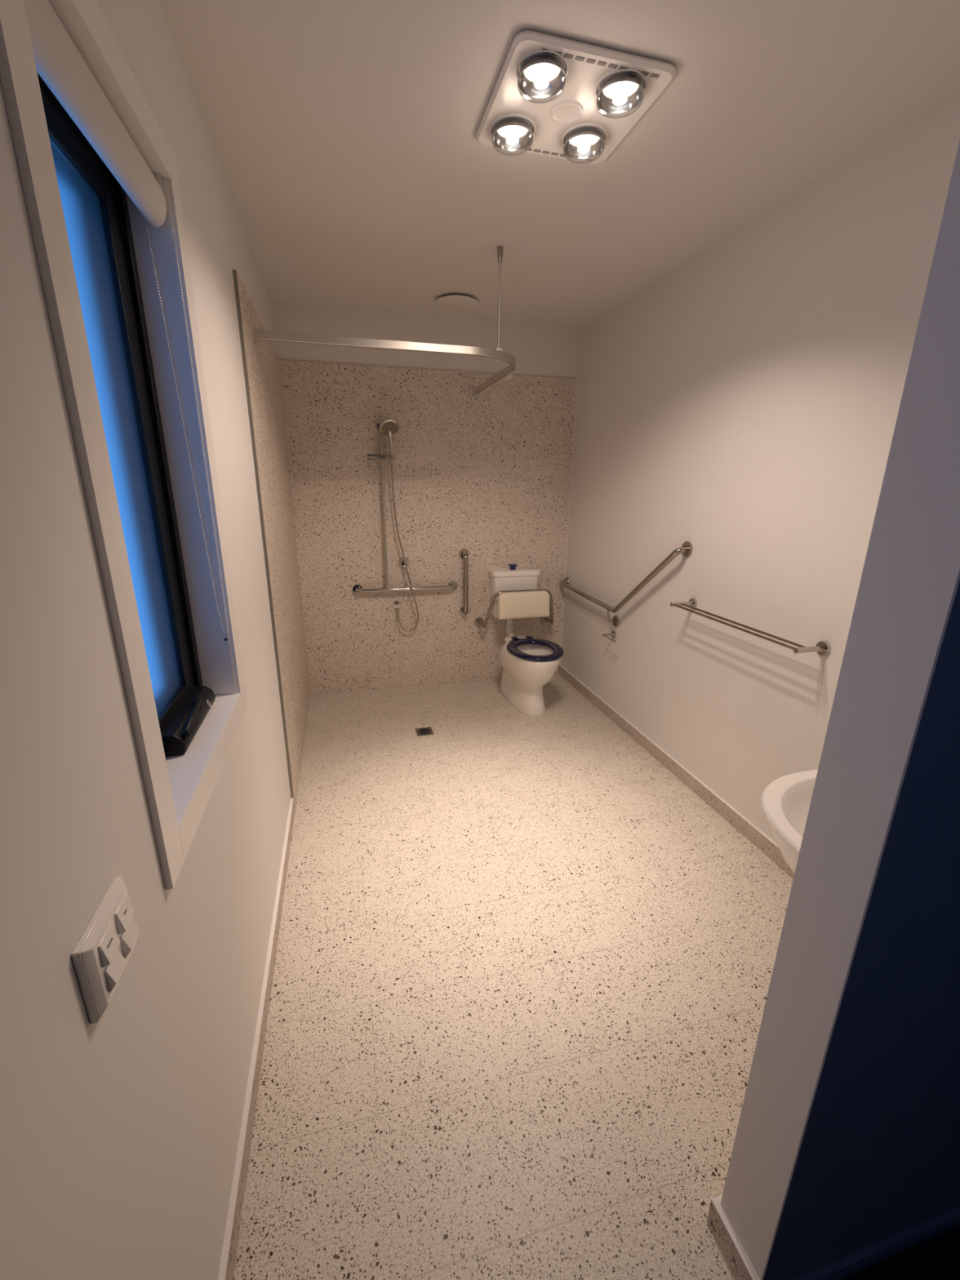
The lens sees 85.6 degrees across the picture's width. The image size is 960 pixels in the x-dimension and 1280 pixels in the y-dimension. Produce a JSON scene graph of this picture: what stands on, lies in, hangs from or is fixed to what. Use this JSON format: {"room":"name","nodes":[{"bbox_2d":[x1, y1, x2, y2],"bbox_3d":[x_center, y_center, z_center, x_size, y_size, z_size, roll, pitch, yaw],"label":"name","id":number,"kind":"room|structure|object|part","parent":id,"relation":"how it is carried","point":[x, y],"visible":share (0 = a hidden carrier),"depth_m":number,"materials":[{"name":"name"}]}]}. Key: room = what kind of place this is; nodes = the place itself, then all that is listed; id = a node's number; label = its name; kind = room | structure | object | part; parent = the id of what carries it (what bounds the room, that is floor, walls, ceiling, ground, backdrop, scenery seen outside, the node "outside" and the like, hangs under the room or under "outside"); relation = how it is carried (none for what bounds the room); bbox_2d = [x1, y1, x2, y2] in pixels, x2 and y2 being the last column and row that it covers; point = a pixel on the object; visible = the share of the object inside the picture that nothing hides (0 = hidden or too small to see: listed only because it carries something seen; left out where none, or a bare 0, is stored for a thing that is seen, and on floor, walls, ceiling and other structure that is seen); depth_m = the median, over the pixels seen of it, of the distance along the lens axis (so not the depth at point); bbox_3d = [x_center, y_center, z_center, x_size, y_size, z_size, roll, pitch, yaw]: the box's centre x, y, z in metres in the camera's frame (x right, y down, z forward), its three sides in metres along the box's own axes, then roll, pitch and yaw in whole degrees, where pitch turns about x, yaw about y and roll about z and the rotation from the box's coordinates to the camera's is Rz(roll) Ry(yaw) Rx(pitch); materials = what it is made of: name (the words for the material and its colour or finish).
{"room":"accessible bathroom","nodes":[
{"label":"accessible bathroom","id":0,"kind":"room"},
{"bbox_2d":[0,0,310,1279],"bbox_3d":[-0.686,-0.016,1.104,0.172,2.680,5.200,-4,17,-14],"label":"wall","id":1,"kind":"structure","parent":0,"point":[120,1132],"depth_m":0.69,"materials":[{"name":"white paint"}]},
{"bbox_2d":[71,875,139,1023],"bbox_3d":[-0.455,0.378,0.645,0.024,0.104,0.122,-4,17,-14],"label":"power outlet","id":2,"kind":"object","parent":1,"relation":"attached to","point":[100,957],"visible":1,"depth_m":0.61,"materials":[{"name":"white plastic"}]},
{"bbox_2d":[0,0,247,889],"bbox_3d":[-0.678,-0.332,0.989,0.170,1.340,0.754,-4,17,-14],"label":"window","id":3,"kind":"structure","parent":1,"relation":"in","point":[184,683],"depth_m":1.06,"materials":[{"name":"white wood"}]},
{"bbox_3d":[-0.727,-0.328,0.977,0.064,1.151,0.545,-4,17,-14],"label":"sash","id":4,"kind":"part","parent":3,"relation":"part of","materials":[{"name":"black metal"}]},
{"bbox_3d":[-0.707,-0.318,0.985,0.005,1.040,0.424,-4,17,-14],"label":"pane","id":5,"kind":"part","parent":3,"relation":"part of","materials":[{"name":"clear glass"}]},
{"bbox_3d":[-0.722,-0.329,0.978,0.078,1.200,0.606,-4,17,-14],"label":"frame","id":6,"kind":"part","parent":3,"relation":"part of","materials":[{"name":"black metal"}]},
{"bbox_2d":[23,0,228,640],"bbox_3d":[-0.629,-0.410,0.980,0.059,1.043,0.604,-4,17,-14],"label":"roller blind","id":7,"kind":"object","parent":3,"relation":"attached to","point":[60,64],"visible":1,"depth_m":0.81,"materials":[{"name":"grey fabric"}]},
{"bbox_3d":[-0.702,-0.458,1.263,0.056,0.931,0.003,-4,17,-14],"label":"bead chain","id":8,"kind":"part","parent":7,"relation":"part of","materials":[{"name":"white plastic"}]},
{"bbox_3d":[-0.671,0.181,1.208,0.030,0.048,0.173,-5,18,-17],"label":"winder handle","id":9,"kind":"part","parent":3,"relation":"part of","materials":[{"name":"black plastic"}]},
{"bbox_3d":[-0.687,0.251,1.165,0.156,0.018,0.614,-4,17,-14],"label":"sill","id":10,"kind":"part","parent":3,"relation":"part of","materials":[{"name":"white paint"}]},
{"bbox_2d":[217,797,294,1279],"bbox_3d":[-0.431,1.319,0.775,0.012,0.080,3.707,-4,17,-14],"label":"baseboard","id":11,"kind":"structure","parent":1,"relation":"attached to","point":[227,1266],"depth_m":1.31,"materials":[{"name":"wood"}]},
{"bbox_2d":[231,269,293,798],"bbox_3d":[-0.887,-0.283,2.165,0.012,2.171,0.004,-4,17,-14],"label":"trim","id":12,"kind":"structure","parent":1,"relation":"attached to","point":[234,271],"depth_m":2.10,"materials":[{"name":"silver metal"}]},
{"bbox_2d":[272,303,578,695],"bbox_3d":[-0.309,-0.838,3.825,2.257,2.680,0.131,-4,17,-14],"label":"wall","id":13,"kind":"structure","parent":0,"point":[486,474],"depth_m":3.67,"materials":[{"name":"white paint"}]},
{"bbox_2d":[393,600,400,608],"bbox_3d":[-0.607,-0.255,3.816,0.054,0.054,0.066,-4,17,-14],"label":"outlet","id":14,"kind":"object","parent":13,"relation":"attached to","point":[397,604],"visible":1,"depth_m":3.83,"materials":[{"name":"silver metal"}]},
{"bbox_2d":[398,557,409,574],"bbox_3d":[-0.546,-0.536,3.746,0.082,0.124,0.066,-4,17,-14],"label":"shower mixer","id":15,"kind":"object","parent":13,"relation":"attached to","point":[401,562],"visible":0.82,"depth_m":3.75,"materials":[{"name":"grey metal"}]},
{"bbox_2d":[352,419,457,594],"bbox_3d":[-0.527,-0.903,3.621,0.775,1.180,0.103,-4,17,-14],"label":"grab rail","id":16,"kind":"object","parent":13,"relation":"attached to","point":[452,585],"visible":0.82,"depth_m":3.68,"materials":[{"name":"silver metal"}]},
{"bbox_3d":[-0.658,-1.202,3.447,0.185,0.016,0.018,-4,17,-14],"label":"slider handle","id":17,"kind":"part","parent":16,"relation":"part of","materials":[{"name":"silver metal"}]},
{"bbox_2d":[379,418,418,631],"bbox_3d":[-0.562,-0.745,3.607,0.124,1.456,0.235,13,21,36],"label":"shower","id":18,"kind":"object","parent":16,"relation":"attached to","point":[388,427],"visible":1,"depth_m":3.46,"materials":[{"name":"silver metal"}]},
{"bbox_3d":[-0.589,-1.296,3.417,0.034,0.206,0.069,1,17,3],"label":"shower handle","id":19,"kind":"part","parent":18,"relation":"part of","materials":[{"name":"silver metal"}]},
{"bbox_2d":[236,271,577,379],"bbox_3d":[-0.098,-1.597,2.786,2.017,0.003,1.490,-4,17,-14],"label":"trim","id":20,"kind":"structure","parent":13,"relation":"attached to","point":[237,272],"depth_m":3.37,"materials":[{"name":"plastic"}]},
{"bbox_2d":[459,548,469,616],"bbox_3d":[-0.112,-0.421,3.894,0.074,0.516,0.076,-4,17,-14],"label":"grab rail","id":21,"kind":"object","parent":13,"relation":"attached to","point":[464,553],"visible":1,"depth_m":3.86,"materials":[{"name":"silver metal"}]},
{"bbox_2d":[474,589,553,627],"bbox_3d":[0.297,-0.236,3.946,0.628,0.326,0.291,-4,17,-14],"label":"support","id":22,"kind":"object","parent":13,"relation":"attached to","point":[526,603],"visible":1,"depth_m":3.81,"materials":[{"name":"silver metal"}]},
{"bbox_2d":[497,591,550,619],"bbox_3d":[0.326,-0.258,3.826,0.396,0.197,0.067,-4,17,-14],"label":"cushion","id":23,"kind":"object","parent":22,"relation":"on","point":[511,604],"depth_m":3.80,"materials":[{"name":"white leather"}]},
{"bbox_2d":[560,379,577,663],"bbox_3d":[0.681,-0.830,4.025,0.004,2.168,0.004,-4,17,-14],"label":"trim","id":24,"kind":"structure","parent":13,"relation":"attached to","point":[576,380],"depth_m":3.97,"materials":[{"name":"white plastic"}]},
{"bbox_2d":[159,0,959,330],"bbox_3d":[0.970,-1.474,1.175,3.520,0.100,5.320,-4,17,-14],"label":"ceiling","id":25,"kind":"structure","parent":0,"point":[358,175],"depth_m":1.58,"materials":[{"name":"white paint"}]},
{"bbox_2d":[252,245,515,396],"bbox_3d":[-0.197,-1.621,2.633,0.753,0.488,1.730,11,20,31],"label":"rail","id":26,"kind":"object","parent":25,"relation":"hanging from","point":[261,335],"visible":1,"depth_m":2.35,"materials":[{"name":"grey metal"}]},
{"bbox_3d":[0.090,-1.565,2.425,0.012,0.378,0.012,-4,17,-14],"label":"drop rod","id":27,"kind":"part","parent":26,"relation":"part of","materials":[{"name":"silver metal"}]},
{"bbox_2d":[435,293,478,310],"bbox_3d":[-0.135,-1.985,3.041,0.250,0.026,0.250,-4,17,-14],"label":"ceiling vent","id":28,"kind":"object","parent":25,"relation":"in","point":[454,301],"visible":1,"depth_m":3.01,"materials":[{"name":"grey plastic"}]},
{"bbox_2d":[497,245,502,262],"bbox_3d":[0.092,-1.759,2.366,0.027,0.062,0.027,-4,17,-14],"label":"bracket","id":29,"kind":"object","parent":25,"relation":"attached to","point":[500,248],"depth_m":2.36,"materials":[{"name":"silver metal"}]},
{"bbox_2d":[475,31,675,164],"bbox_3d":[0.247,-1.486,1.476,0.440,0.066,0.432,-4,17,-14],"label":"heater","id":30,"kind":"object","parent":25,"relation":"attached to","point":[553,96],"visible":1,"depth_m":1.41,"materials":[{"name":"white plastic"}]},
{"bbox_2d":[490,114,534,155],"bbox_3d":[0.097,-1.505,1.549,0.132,0.058,0.132,-4,17,-14],"label":"lamp","id":31,"kind":"object","parent":30,"relation":"attached to","point":[508,132],"depth_m":1.55,"materials":[{"name":"silver metal"}]},
{"bbox_2d":[515,48,568,103],"bbox_3d":[0.158,-1.437,1.327,0.132,0.058,0.132,-4,17,-14],"label":"lamp","id":32,"kind":"object","parent":30,"relation":"attached to","point":[540,73],"depth_m":1.32,"materials":[{"name":"silver metal"}]},
{"bbox_2d":[524,147,589,159],"bbox_3d":[0.210,-1.553,1.649,0.322,0.002,0.010,-4,17,-14],"label":"vent grille","id":33,"kind":"object","parent":30,"relation":"attached to","point":[553,153],"depth_m":1.65,"materials":[{"name":"grey plastic"}]},
{"bbox_2d":[551,101,582,124],"bbox_3d":[0.247,-1.497,1.472,0.090,0.006,0.090,-4,17,-14],"label":"light","id":34,"kind":"object","parent":30,"relation":"attached to","point":[562,112],"depth_m":1.47,"materials":[{"name":"white plastic"}]},
{"bbox_2d":[562,123,606,164],"bbox_3d":[0.318,-1.514,1.585,0.132,0.058,0.132,-4,17,-14],"label":"lamp","id":35,"kind":"object","parent":30,"relation":"attached to","point":[580,140],"depth_m":1.58,"materials":[{"name":"silver metal"}]},
{"bbox_2d":[542,48,659,78],"bbox_3d":[0.306,-1.446,1.299,0.322,0.002,0.010,-4,17,-14],"label":"vent grille","id":36,"kind":"object","parent":30,"relation":"attached to","point":[624,69],"depth_m":1.30,"materials":[{"name":"grey plastic"}]},
{"bbox_2d":[595,67,646,118],"bbox_3d":[0.374,-1.451,1.381,0.132,0.058,0.132,-4,17,-14],"label":"lamp","id":37,"kind":"object","parent":30,"relation":"attached to","point":[617,90],"depth_m":1.38,"materials":[{"name":"silver metal"}]},
{"bbox_2d":[233,673,959,1279],"bbox_3d":[0.996,1.081,1.952,3.420,0.120,5.300,-4,17,-14],"label":"floor","id":38,"kind":"structure","parent":0,"point":[523,969],"depth_m":1.59,"materials":[{"name":"stone"}]},
{"bbox_2d":[414,726,433,736],"bbox_3d":[-0.357,0.587,3.325,0.104,0.004,0.106,-4,17,-14],"label":"floor drain","id":39,"kind":"object","parent":38,"relation":"on","point":[424,731],"visible":1,"depth_m":3.32,"materials":[{"name":"silver metal"}]},
{"bbox_3d":[-0.357,0.588,3.325,0.084,0.001,0.086,-4,17,-14],"label":"plate","id":40,"kind":"part","parent":39,"relation":"part of","materials":[{"name":"silver metal"}]},
{"bbox_2d":[488,564,564,716],"bbox_3d":[0.335,-0.016,3.709,0.399,0.947,0.872,-4,17,-14],"label":"toilet","id":41,"kind":"object","parent":38,"relation":"on","point":[528,663],"visible":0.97,"depth_m":3.63,"materials":[{"name":"white ceramic"}]},
{"bbox_3d":[0.262,-0.515,3.919,0.372,0.038,0.165,-4,17,-14],"label":"cistern lid","id":42,"kind":"part","parent":41,"relation":"part of","materials":[{"name":"white ceramic"}]},
{"bbox_3d":[0.376,0.063,3.516,0.374,0.029,0.449,-4,17,-14],"label":"seat","id":43,"kind":"part","parent":41,"relation":"part of","materials":[{"name":"blue plastic"}]},
{"bbox_2d":[560,91,959,843],"bbox_3d":[1.163,-0.415,2.478,0.120,2.680,3.366,-4,17,-14],"label":"wall","id":44,"kind":"structure","parent":0,"point":[742,406],"depth_m":2.22,"materials":[{"name":"white paint"}]},
{"bbox_2d":[602,630,616,643],"bbox_3d":[0.863,-0.017,3.356,0.083,0.050,0.172,-4,17,-14],"label":"toilet roll holder","id":45,"kind":"object","parent":44,"relation":"attached to","point":[613,634],"visible":1,"depth_m":3.40,"materials":[{"name":"silver metal"}]},
{"bbox_3d":[0.848,-0.033,3.413,0.082,0.017,0.017,-4,17,-14],"label":"holder post","id":46,"kind":"part","parent":45,"relation":"part of","materials":[{"name":"silver metal"}]},
{"bbox_2d":[559,541,692,626],"bbox_3d":[0.837,-0.406,3.375,0.081,0.620,1.517,-4,17,-14],"label":"grab rail","id":47,"kind":"object","parent":44,"relation":"attached to","point":[686,549],"visible":1,"depth_m":3.04,"materials":[{"name":"silver metal"}]},
{"bbox_3d":[0.858,-0.162,3.367,0.069,0.097,0.018,-4,17,-14],"label":"support arm","id":48,"kind":"part","parent":47,"relation":"part of","materials":[{"name":"silver metal"}]},
{"bbox_2d":[558,664,794,879],"bbox_3d":[1.075,0.704,2.852,0.012,0.080,3.241,-4,17,-14],"label":"baseboard","id":49,"kind":"structure","parent":44,"relation":"attached to","point":[758,838],"depth_m":2.71,"materials":[{"name":"stone"}]},
{"bbox_2d":[670,597,831,655],"bbox_3d":[1.115,-0.073,2.253,0.128,0.055,0.817,-4,17,-14],"label":"towel rail","id":50,"kind":"object","parent":44,"relation":"attached to","point":[822,647],"visible":1,"depth_m":2.09,"materials":[{"name":"silver metal"}]},
{"bbox_3d":[1.019,-0.181,2.606,0.128,0.021,0.021,-4,17,-14],"label":"bracket arm","id":51,"kind":"part","parent":50,"relation":"part of","materials":[{"name":"silver metal"}]},
{"bbox_3d":[1.065,-0.070,2.241,0.012,0.011,0.762,-4,17,-14],"label":"rail","id":52,"kind":"part","parent":50,"relation":"part of","materials":[{"name":"silver metal"}]},
{"bbox_3d":[1.113,-0.073,2.253,0.012,0.011,0.762,-4,17,-14],"label":"rail","id":53,"kind":"part","parent":50,"relation":"part of","materials":[{"name":"silver metal"}]},
{"bbox_3d":[1.211,0.035,1.901,0.128,0.021,0.021,-4,17,-14],"label":"bracket arm","id":54,"kind":"part","parent":50,"relation":"part of","materials":[{"name":"silver metal"}]},
{"bbox_2d":[761,768,817,873],"bbox_3d":[0.934,0.456,1.214,0.570,0.459,0.422,-4,17,-14],"label":"basin","id":55,"kind":"object","parent":44,"relation":"attached to","point":[786,800],"visible":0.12,"depth_m":1.26,"materials":[{"name":"white ceramic"}]},
{"bbox_2d":[720,139,959,1279],"bbox_3d":[1.210,0.070,0.880,3.400,2.680,0.117,-4,17,-14],"label":"wall","id":56,"kind":"structure","parent":0,"point":[846,1142],"depth_m":0.79,"materials":[{"name":"white paint"}]},
{"bbox_2d":[716,1194,722,1203],"bbox_3d":[0.992,1.195,1.235,1.004,0.077,0.012,-4,17,-14],"label":"baseboard","id":57,"kind":"structure","parent":56,"relation":"attached to","point":[719,1197],"depth_m":1.10,"materials":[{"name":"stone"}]},
{"bbox_2d":[706,1196,759,1279],"bbox_3d":[0.515,1.245,1.056,0.013,0.077,0.129,-4,17,-14],"label":"baseboard","id":58,"kind":"structure","parent":56,"relation":"attached to","point":[735,1255],"depth_m":1.06,"materials":[{"name":"stone"}]},
{"bbox_2d":[795,1206,959,1279],"bbox_3d":[1.699,1.207,1.292,2.399,0.037,0.011,-4,17,-14],"label":"baseboard","id":59,"kind":"structure","parent":56,"relation":"attached to","point":[837,1270],"depth_m":1.07,"materials":[{"name":"blue"}]}
]}

